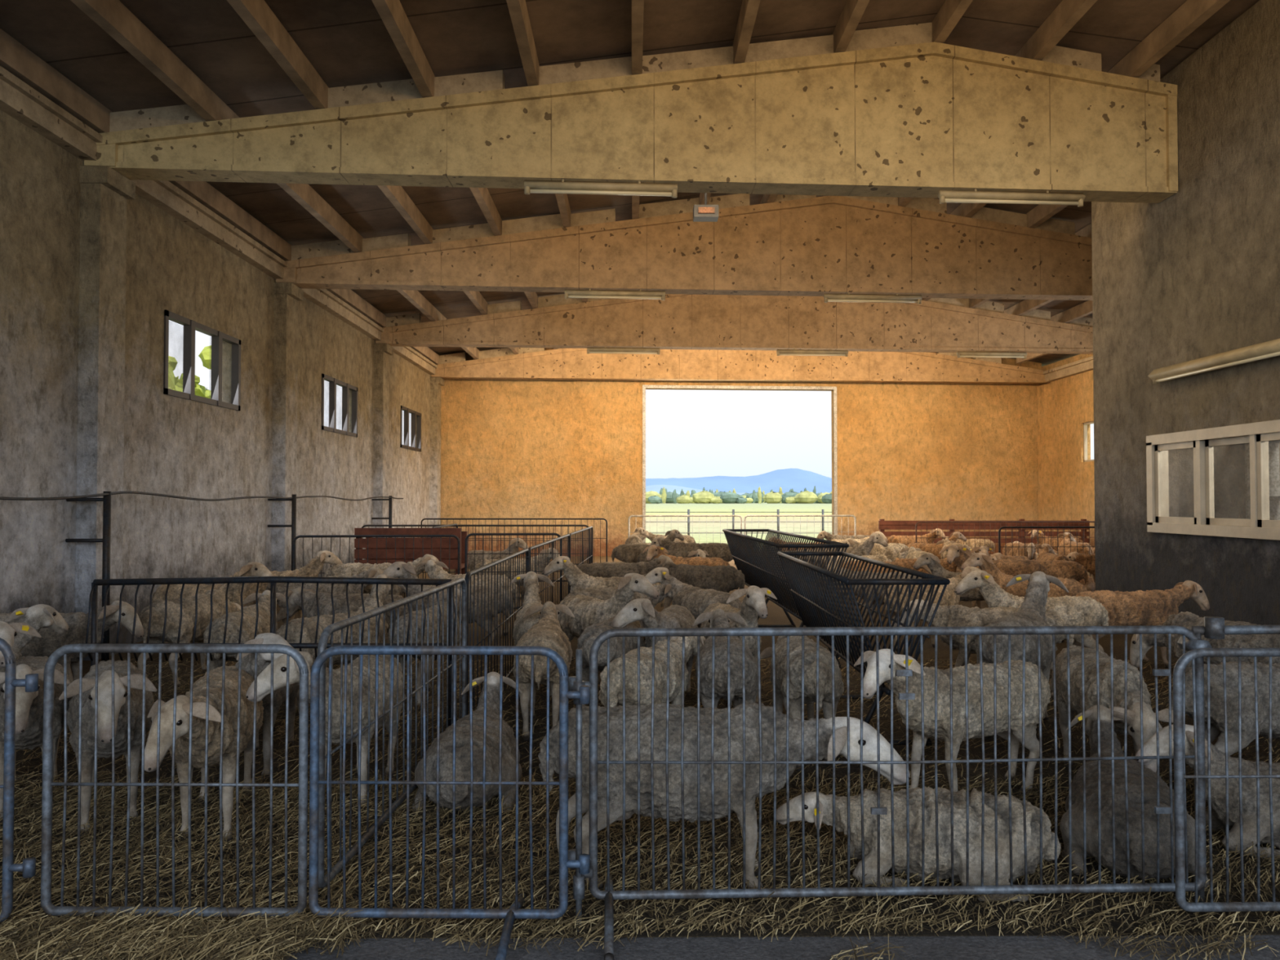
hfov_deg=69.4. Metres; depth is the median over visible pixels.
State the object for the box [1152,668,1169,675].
plates
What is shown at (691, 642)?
sheep
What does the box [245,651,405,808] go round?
sheep
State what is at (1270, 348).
lamp
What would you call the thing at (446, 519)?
gate
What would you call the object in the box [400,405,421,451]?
window
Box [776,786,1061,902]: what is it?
sheep
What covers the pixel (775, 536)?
sheep
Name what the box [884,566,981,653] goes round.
sheep
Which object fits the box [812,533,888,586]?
sheep
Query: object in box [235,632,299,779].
sheep
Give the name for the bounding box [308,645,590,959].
metal gate
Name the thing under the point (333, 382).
window
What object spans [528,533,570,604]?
gate
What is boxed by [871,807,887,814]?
plates
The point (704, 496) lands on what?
tree line
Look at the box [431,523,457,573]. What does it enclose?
sheep
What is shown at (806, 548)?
sheep
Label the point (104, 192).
pillars
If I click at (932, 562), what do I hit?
sheep
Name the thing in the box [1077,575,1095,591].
sheep
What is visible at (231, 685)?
sheep
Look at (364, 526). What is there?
gate
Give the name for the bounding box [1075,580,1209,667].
sheep
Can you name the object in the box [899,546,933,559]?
sheep
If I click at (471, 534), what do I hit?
gate
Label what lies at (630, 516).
gate
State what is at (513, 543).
sheep
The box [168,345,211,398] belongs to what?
tree
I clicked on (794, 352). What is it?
lamp
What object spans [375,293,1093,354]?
ceiling beam
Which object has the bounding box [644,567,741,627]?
sheep
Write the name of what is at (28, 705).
sheep
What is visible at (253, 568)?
sheep
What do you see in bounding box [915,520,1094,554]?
fence
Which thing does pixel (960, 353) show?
lamp
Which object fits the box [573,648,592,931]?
post
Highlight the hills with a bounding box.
[645,484,765,495]
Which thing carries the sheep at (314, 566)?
on the floor
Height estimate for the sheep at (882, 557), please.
0.880 m
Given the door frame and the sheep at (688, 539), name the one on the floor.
the sheep at (688, 539)
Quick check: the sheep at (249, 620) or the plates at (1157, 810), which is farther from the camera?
the sheep at (249, 620)
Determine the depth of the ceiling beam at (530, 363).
25.95 m
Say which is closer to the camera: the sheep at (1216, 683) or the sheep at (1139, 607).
the sheep at (1216, 683)
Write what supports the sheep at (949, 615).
on the floor
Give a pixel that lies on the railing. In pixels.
(1214, 628)
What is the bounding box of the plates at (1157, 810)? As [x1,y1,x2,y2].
[1154,806,1171,813]
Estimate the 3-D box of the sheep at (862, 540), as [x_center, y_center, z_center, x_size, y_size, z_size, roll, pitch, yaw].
[4.653,1.569,19.983,1.337,0.910,0.474,0,-1,-10]
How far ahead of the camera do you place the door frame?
26.47 m
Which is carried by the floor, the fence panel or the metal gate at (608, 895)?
the metal gate at (608, 895)
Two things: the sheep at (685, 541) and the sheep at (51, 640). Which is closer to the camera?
the sheep at (51, 640)
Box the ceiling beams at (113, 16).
[0,0,1230,364]
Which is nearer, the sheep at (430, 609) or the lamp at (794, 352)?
the sheep at (430, 609)
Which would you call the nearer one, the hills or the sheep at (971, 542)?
the sheep at (971, 542)
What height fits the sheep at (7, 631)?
0.957 m
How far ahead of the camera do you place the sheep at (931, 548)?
19.23 m
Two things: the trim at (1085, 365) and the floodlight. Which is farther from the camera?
the trim at (1085, 365)
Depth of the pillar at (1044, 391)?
26.50 m
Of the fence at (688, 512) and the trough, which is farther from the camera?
the fence at (688, 512)
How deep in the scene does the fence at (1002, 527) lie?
16.67 m
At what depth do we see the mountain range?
3388.47 m
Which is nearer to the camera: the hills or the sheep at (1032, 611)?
the sheep at (1032, 611)
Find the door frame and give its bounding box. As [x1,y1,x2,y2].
[642,385,837,542]
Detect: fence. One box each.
[80,576,455,733]
[645,509,831,539]
[878,519,1088,543]
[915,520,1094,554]
[998,526,1094,577]
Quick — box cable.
[0,491,403,661]
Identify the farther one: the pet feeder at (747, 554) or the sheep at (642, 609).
the pet feeder at (747, 554)
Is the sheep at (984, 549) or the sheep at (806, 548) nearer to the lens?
the sheep at (984, 549)
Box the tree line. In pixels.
[645,485,831,503]
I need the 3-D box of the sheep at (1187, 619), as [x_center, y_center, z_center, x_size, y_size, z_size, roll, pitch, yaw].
[4.304,1.375,6.889,0.416,0.744,1.339,1,-1,-30]
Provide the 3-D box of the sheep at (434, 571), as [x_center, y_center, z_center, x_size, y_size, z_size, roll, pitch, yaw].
[-2.054,1.393,10.900,1.280,0.876,0.464,0,-1,21]
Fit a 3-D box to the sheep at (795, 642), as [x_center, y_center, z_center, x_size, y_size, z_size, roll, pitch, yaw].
[1.037,1.355,5.973,0.416,0.744,1.339,0,-1,0]
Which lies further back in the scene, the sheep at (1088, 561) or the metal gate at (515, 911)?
the sheep at (1088, 561)
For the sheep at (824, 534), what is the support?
on the floor
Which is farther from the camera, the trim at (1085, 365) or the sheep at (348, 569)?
the trim at (1085, 365)
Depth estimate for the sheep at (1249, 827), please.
4.19 m
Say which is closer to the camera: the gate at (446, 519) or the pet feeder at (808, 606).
the pet feeder at (808, 606)
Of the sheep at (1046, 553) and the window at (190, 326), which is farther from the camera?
the sheep at (1046, 553)
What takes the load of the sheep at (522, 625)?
on the floor
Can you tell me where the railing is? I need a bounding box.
[1177,616,1279,902]
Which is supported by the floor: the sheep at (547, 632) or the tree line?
the sheep at (547, 632)
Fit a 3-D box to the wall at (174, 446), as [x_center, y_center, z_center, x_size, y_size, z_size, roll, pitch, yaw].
[-5.763,-0.865,11.075,0.250,5.600,30.200,0,-1,0]
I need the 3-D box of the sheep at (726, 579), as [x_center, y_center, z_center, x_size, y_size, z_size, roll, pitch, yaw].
[0.592,1.437,11.609,1.473,0.818,0.458,0,-1,15]
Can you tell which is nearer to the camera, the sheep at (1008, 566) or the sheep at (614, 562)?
the sheep at (1008, 566)
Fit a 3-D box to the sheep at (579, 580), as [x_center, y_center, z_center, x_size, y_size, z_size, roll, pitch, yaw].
[-0.409,1.345,10.555,1.407,0.957,0.411,0,-1,-5]
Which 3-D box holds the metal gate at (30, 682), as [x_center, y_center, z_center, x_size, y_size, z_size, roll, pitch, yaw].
[-3.257,1.109,3.221,2.171,1.113,0.726,0,-1,0]
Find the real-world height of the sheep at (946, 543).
0.798 m
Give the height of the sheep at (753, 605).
0.957 m
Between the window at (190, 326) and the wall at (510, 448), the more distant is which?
the wall at (510, 448)
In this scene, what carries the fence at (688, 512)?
on the ground
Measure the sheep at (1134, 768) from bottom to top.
0.558 m
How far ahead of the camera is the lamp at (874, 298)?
14.98 m
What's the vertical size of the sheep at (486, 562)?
0.883 m
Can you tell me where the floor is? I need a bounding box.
[0,555,1279,959]
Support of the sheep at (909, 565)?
on the floor
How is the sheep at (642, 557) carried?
on the floor
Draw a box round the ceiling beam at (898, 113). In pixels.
[84,22,1177,203]
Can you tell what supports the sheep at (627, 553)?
on the floor
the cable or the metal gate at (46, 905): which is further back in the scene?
the cable
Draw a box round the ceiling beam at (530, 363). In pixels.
[431,347,1049,383]
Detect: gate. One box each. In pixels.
[0,637,38,922]
[40,644,308,917]
[292,534,460,597]
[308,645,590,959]
[361,524,590,582]
[420,518,607,564]
[464,533,562,608]
[464,548,528,715]
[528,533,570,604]
[568,625,1206,959]
[569,526,593,566]
[627,515,742,543]
[744,515,856,541]
[1173,648,1279,911]
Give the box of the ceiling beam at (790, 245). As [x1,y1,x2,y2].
[275,193,1092,300]
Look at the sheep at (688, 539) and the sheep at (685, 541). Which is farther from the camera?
the sheep at (688, 539)
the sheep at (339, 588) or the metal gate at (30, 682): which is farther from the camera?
the sheep at (339, 588)
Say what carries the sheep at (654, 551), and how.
on the floor
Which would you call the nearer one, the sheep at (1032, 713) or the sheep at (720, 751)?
the sheep at (720, 751)
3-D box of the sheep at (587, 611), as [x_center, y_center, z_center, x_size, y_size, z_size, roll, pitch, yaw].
[-0.352,1.284,8.198,0.411,0.973,1.355,1,-2,-36]
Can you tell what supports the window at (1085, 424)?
in the wall at (1072, 397)
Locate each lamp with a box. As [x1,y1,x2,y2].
[524,178,677,198]
[564,288,665,300]
[586,346,660,355]
[776,348,848,356]
[823,293,922,304]
[937,188,1085,207]
[956,351,1027,358]
[1147,338,1279,384]
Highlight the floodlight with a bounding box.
[693,192,718,222]
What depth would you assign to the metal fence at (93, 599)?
6.32 m
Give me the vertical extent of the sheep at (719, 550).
0.943 m
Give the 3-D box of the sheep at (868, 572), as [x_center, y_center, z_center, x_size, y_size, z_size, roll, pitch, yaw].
[2.990,1.466,11.366,1.361,0.751,0.403,0,-1,21]
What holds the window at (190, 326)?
in the wall at (174, 446)
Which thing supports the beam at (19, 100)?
attached to the wall at (174, 446)
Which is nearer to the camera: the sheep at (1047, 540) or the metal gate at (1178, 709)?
the metal gate at (1178, 709)
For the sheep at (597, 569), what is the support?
on the floor
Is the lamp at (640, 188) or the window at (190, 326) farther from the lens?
the window at (190, 326)
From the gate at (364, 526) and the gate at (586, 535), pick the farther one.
the gate at (364, 526)
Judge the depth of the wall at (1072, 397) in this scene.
25.18 m
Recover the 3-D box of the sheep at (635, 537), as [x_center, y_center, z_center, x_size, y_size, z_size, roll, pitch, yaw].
[-0.110,1.596,21.771,0.497,0.921,1.357,0,-1,11]
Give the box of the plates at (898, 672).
[895,669,912,675]
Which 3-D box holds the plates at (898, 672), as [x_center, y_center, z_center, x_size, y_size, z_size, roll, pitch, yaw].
[1.020,0.744,3.576,0.063,0.022,0.015,0,-1,0]
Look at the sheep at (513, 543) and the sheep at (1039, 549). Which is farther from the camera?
the sheep at (1039, 549)
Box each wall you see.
[0,110,431,643]
[440,347,1041,556]
[1041,354,1094,547]
[1091,0,1279,625]
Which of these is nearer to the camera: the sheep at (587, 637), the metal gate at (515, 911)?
the metal gate at (515, 911)
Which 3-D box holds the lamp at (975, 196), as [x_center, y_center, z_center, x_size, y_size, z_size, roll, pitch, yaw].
[4.021,-3.059,9.998,1.603,0.160,0.100,0,-1,-4]
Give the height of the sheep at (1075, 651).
0.744 m
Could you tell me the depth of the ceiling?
9.41 m
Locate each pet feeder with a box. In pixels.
[722,528,848,657]
[777,551,950,747]
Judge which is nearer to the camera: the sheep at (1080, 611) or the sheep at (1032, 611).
the sheep at (1032, 611)
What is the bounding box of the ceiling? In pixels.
[0,0,1259,366]
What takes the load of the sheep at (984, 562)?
on the floor
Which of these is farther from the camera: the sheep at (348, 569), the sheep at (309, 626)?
the sheep at (348, 569)
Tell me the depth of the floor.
3.93 m
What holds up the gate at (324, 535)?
on the floor
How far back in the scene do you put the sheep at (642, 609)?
6.80 m
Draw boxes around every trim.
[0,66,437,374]
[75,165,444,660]
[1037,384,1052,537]
[1042,355,1093,382]
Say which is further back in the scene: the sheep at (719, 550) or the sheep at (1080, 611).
the sheep at (719, 550)
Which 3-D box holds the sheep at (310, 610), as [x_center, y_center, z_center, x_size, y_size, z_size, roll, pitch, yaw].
[-2.772,1.404,8.674,1.377,0.760,0.408,0,-1,11]
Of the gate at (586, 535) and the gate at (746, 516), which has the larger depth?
the gate at (746, 516)
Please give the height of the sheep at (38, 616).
0.898 m
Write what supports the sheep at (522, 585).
on the floor
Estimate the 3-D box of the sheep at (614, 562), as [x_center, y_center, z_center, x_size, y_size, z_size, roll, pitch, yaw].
[-0.168,1.525,13.540,1.312,0.724,0.389,0,-1,1]
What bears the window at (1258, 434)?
in the wall at (1193, 273)
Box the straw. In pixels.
[0,652,1279,959]
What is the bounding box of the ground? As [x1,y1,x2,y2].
[645,502,831,548]
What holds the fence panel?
on the straw
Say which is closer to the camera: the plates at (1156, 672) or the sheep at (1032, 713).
the plates at (1156, 672)
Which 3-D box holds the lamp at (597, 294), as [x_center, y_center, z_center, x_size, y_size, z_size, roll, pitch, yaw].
[-0.397,-2.959,14.719,1.603,0.160,0.100,0,-1,-4]
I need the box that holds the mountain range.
[645,468,831,493]
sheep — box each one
[0,600,143,697]
[0,620,41,786]
[0,655,71,824]
[7,604,69,659]
[58,659,156,835]
[137,589,246,688]
[144,665,263,843]
[151,561,273,653]
[203,590,288,671]
[228,550,342,620]
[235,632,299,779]
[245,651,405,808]
[265,567,391,631]
[275,573,405,715]
[280,587,413,667]
[323,554,443,595]
[382,561,514,657]
[387,588,475,709]
[412,671,522,813]
[413,560,517,635]
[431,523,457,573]
[467,537,528,570]
[473,547,559,586]
[508,571,560,699]
[512,601,574,740]
[513,585,524,599]
[537,702,910,890]
[542,555,665,627]
[557,573,659,683]
[564,583,671,661]
[567,555,673,587]
[575,611,645,705]
[592,561,644,564]
[598,635,706,706]
[610,598,697,695]
[611,529,684,563]
[625,527,648,544]
[636,549,708,562]
[640,530,695,543]
[640,540,687,544]
[641,561,745,608]
[642,545,729,606]
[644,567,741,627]
[649,536,735,564]
[692,608,758,708]
[700,585,777,703]
[760,635,844,770]
[766,548,824,577]
[768,536,823,551]
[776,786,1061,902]
[811,547,891,599]
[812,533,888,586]
[815,530,876,543]
[829,567,928,626]
[831,531,888,547]
[840,555,931,611]
[842,537,908,561]
[853,648,1050,794]
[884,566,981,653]
[887,528,945,545]
[890,550,973,573]
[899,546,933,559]
[899,599,1074,699]
[906,531,967,559]
[912,553,984,601]
[935,539,970,559]
[938,544,1047,608]
[942,536,995,552]
[954,570,1109,651]
[960,552,1088,642]
[970,546,1029,559]
[975,571,1068,739]
[990,552,1088,585]
[1002,542,1042,559]
[1013,541,1057,552]
[1027,529,1083,551]
[1035,543,1069,561]
[1049,644,1173,772]
[1056,532,1093,577]
[1059,704,1208,889]
[1066,551,1095,583]
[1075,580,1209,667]
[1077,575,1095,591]
[1129,611,1279,671]
[1135,724,1279,859]
[1171,661,1279,755]
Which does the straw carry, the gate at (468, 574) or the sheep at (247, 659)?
the gate at (468, 574)
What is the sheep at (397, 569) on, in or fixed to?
on the floor
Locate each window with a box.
[163,309,240,410]
[321,373,357,437]
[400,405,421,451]
[1083,421,1093,462]
[1146,419,1279,540]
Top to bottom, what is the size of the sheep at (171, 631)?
0.781 m
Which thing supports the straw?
on the floor
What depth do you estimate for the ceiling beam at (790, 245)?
14.88 m
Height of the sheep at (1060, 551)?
0.930 m
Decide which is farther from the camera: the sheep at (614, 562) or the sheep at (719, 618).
the sheep at (614, 562)
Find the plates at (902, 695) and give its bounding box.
[898,692,915,699]
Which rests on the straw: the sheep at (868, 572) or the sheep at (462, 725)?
the sheep at (462, 725)
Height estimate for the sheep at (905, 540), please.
0.920 m
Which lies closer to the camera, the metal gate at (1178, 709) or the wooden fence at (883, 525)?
the metal gate at (1178, 709)
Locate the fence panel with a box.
[317,577,466,888]
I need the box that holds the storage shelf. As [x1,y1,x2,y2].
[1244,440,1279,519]
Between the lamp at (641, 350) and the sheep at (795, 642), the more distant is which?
the lamp at (641, 350)
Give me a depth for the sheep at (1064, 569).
13.22 m
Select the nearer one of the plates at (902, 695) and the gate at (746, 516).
the plates at (902, 695)
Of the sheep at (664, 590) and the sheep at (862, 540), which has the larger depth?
the sheep at (862, 540)
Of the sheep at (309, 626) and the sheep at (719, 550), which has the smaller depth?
the sheep at (309, 626)
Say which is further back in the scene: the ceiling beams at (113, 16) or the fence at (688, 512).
the fence at (688, 512)
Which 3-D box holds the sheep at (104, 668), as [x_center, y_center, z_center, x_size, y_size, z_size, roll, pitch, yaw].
[-2.665,1.289,4.652,0.396,0.820,1.405,1,-1,-28]
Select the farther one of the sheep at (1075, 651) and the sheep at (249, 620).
the sheep at (249, 620)
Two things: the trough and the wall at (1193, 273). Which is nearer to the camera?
the wall at (1193, 273)
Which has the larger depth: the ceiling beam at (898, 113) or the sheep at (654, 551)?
the sheep at (654, 551)
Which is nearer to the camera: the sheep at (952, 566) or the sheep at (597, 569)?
the sheep at (597, 569)
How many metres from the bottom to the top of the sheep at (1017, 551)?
0.808 m
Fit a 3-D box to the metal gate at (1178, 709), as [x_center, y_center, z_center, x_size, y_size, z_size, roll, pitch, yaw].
[3.089,1.149,3.463,2.101,1.043,0.700,0,-1,16]
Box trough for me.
[354,528,467,574]
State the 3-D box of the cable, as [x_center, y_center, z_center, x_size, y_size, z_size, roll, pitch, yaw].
[-5.426,1.018,12.321,0.425,1.687,16.836,0,-1,0]
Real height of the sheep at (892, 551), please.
0.840 m

